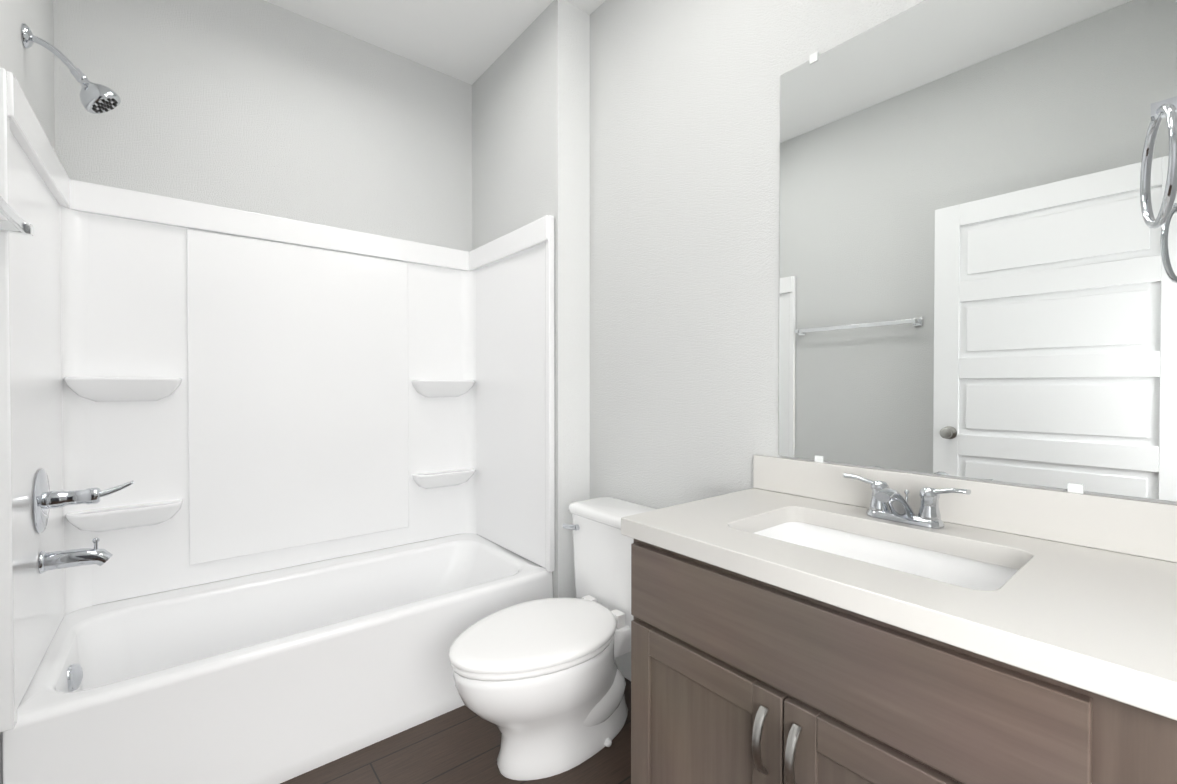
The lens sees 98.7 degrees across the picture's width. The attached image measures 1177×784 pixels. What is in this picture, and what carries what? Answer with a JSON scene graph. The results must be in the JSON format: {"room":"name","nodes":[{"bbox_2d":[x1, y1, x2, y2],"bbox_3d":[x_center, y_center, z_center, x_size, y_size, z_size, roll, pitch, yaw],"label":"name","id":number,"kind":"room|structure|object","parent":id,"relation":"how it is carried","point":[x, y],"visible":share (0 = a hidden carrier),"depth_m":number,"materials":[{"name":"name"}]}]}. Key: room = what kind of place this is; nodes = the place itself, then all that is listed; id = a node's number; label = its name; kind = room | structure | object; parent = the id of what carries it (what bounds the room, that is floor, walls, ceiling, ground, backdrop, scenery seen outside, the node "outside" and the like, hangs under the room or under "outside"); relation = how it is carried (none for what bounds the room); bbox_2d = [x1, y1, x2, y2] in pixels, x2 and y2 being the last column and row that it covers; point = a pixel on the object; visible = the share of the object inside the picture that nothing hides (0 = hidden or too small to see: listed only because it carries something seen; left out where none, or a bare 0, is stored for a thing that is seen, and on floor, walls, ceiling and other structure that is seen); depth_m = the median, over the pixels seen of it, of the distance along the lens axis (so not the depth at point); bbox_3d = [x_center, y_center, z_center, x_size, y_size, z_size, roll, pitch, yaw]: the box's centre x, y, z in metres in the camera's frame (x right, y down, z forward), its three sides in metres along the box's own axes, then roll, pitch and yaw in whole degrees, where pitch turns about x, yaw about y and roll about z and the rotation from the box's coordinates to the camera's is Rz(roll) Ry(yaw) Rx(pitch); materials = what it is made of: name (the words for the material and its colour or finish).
{"room":"bathroom","nodes":[
{"label":"bathroom","id":0,"kind":"room"},
{"bbox_2d":[0,0,54,783],"bbox_3d":[-0.668,-0.215,0.215,0.120,2.740,3.982,-1,1,-39],"label":"wall","id":1,"kind":"structure","parent":0,"point":[31,69],"depth_m":1.45,"materials":[{"name":"white paint"}]},
{"bbox_2d":[0,196,32,235],"bbox_3d":[-1.045,-0.352,0.834,0.072,0.044,0.684,-1,1,-39],"label":"towel rail","id":2,"kind":"object","parent":1,"relation":"attached to","point":[15,224],"visible":1,"depth_m":1.07,"materials":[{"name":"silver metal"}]},
{"bbox_2d":[21,23,120,113],"bbox_3d":[-1.451,-0.898,1.425,0.192,0.190,0.093,-1,1,-39],"label":"shower head","id":3,"kind":"object","parent":1,"relation":"attached to","point":[95,98],"visible":1,"depth_m":1.42},
{"bbox_2d":[53,0,471,250],"bbox_3d":[-1.131,-0.238,2.323,1.810,2.740,0.120,-1,1,-39],"label":"wall","id":4,"kind":"structure","parent":0,"point":[262,107],"depth_m":2.07,"materials":[{"name":"white paint"}]},
{"bbox_2d":[264,0,605,84],"bbox_3d":[0.036,-1.621,0.768,1.930,0.060,3.982,-1,1,-39],"label":"ceiling","id":5,"kind":"structure","parent":0,"point":[469,41],"depth_m":2.21,"materials":[{"name":"white paint"}]},
{"bbox_2d":[280,677,630,783],"bbox_3d":[0.036,1.179,0.799,1.930,0.060,3.982,-1,1,-39],"label":"floor","id":6,"kind":"structure","parent":0,"point":[461,745],"depth_m":1.56,"materials":[{"name":"wood"}]},
{"bbox_2d":[2,533,552,783],"bbox_3d":[-0.965,0.940,1.903,1.518,0.394,0.757,-1,1,-39],"label":"bathtub","id":7,"kind":"object","parent":6,"relation":"on","point":[278,676],"visible":0.79,"depth_m":1.62,"materials":[{"name":"white ceramic"}]},
{"bbox_2d":[0,68,554,732],"bbox_3d":[-0.956,0.012,1.881,1.518,1.460,0.787,-1,1,-39],"label":"tub surround","id":8,"kind":"object","parent":7,"relation":"on","point":[230,392],"visible":1,"depth_m":2.00,"materials":[{"name":"white plastic"}]},
{"bbox_2d":[38,538,112,573],"bbox_3d":[-1.454,0.464,1.438,0.145,0.083,0.060,-1,1,-39],"label":"tub spout","id":9,"kind":"object","parent":8,"relation":"attached to","point":[48,561],"visible":1,"depth_m":1.42,"materials":[{"name":"silver metal"}]},
{"bbox_2d":[33,469,133,533],"bbox_3d":[-1.435,0.299,1.451,0.193,0.176,0.176,-1,1,-39],"label":"shower valve","id":10,"kind":"object","parent":8,"relation":"attached to","point":[45,499],"visible":1,"depth_m":1.40,"materials":[{"name":"silver metal"}]},
{"bbox_2d":[448,497,656,779],"bbox_3d":[-0.079,0.783,1.653,0.780,0.712,0.470,-1,1,-39],"label":"toilet","id":11,"kind":"object","parent":6,"relation":"on","point":[540,684],"visible":0.96,"depth_m":1.52,"materials":[{"name":"white ceramic"}]},
{"bbox_2d":[621,455,1176,783],"bbox_3d":[0.558,0.671,1.021,0.588,0.950,0.871,-1,1,-39],"label":"bathroom vanity","id":12,"kind":"object","parent":6,"relation":"on","point":[795,621],"visible":1,"depth_m":0.86,"materials":[{"name":"brown wood"}]},
{"bbox_2d":[843,473,970,528],"bbox_3d":[0.684,0.248,1.125,0.150,0.093,0.256,-1,1,-39],"label":"faucet","id":13,"kind":"object","parent":12,"relation":"on","point":[888,503],"visible":1,"depth_m":1.11,"materials":[{"name":"silver metal"}]},
{"bbox_2d":[472,0,557,597],"bbox_3d":[-0.257,-0.240,2.454,0.286,2.740,0.775,-1,1,-39],"label":"wall","id":14,"kind":"structure","parent":0,"point":[515,135],"depth_m":2.27,"materials":[{"name":"white paint"}]},
{"bbox_2d":[558,0,589,597],"bbox_3d":[-0.060,-0.236,2.115,0.166,2.740,0.002,-1,1,-39],"label":"wall","id":15,"kind":"structure","parent":0,"point":[573,253],"depth_m":2.11,"materials":[{"name":"white paint"}]},
{"bbox_2d":[590,0,1176,680],"bbox_3d":[1.021,-0.224,1.004,0.120,2.740,3.087,-1,1,-39],"label":"wall","id":16,"kind":"structure","parent":0,"point":[684,250],"depth_m":1.74,"materials":[{"name":"white paint"}]},
{"bbox_2d":[779,0,1176,501],"bbox_3d":[0.800,-0.363,1.173,0.008,1.129,0.770,-1,1,-39],"label":"mirror","id":17,"kind":"object","parent":16,"relation":"attached to","point":[978,268],"visible":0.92,"depth_m":1.09,"materials":[{"name":"clear glass"}]},
{"bbox_3d":[0.445,-0.216,0.277,1.690,2.740,0.120,-1,1,-39],"label":"wall","id":18,"kind":"structure","parent":0,"visible":0},
{"bbox_2d":[1140,96,1176,228],"bbox_3d":[0.800,-0.319,0.689,0.159,0.182,0.074,-1,1,-39],"label":"towel ring","id":19,"kind":"object","parent":18,"relation":"attached to","point":[1166,108],"visible":1,"depth_m":0.69,"materials":[{"name":"silver metal"}]}
]}

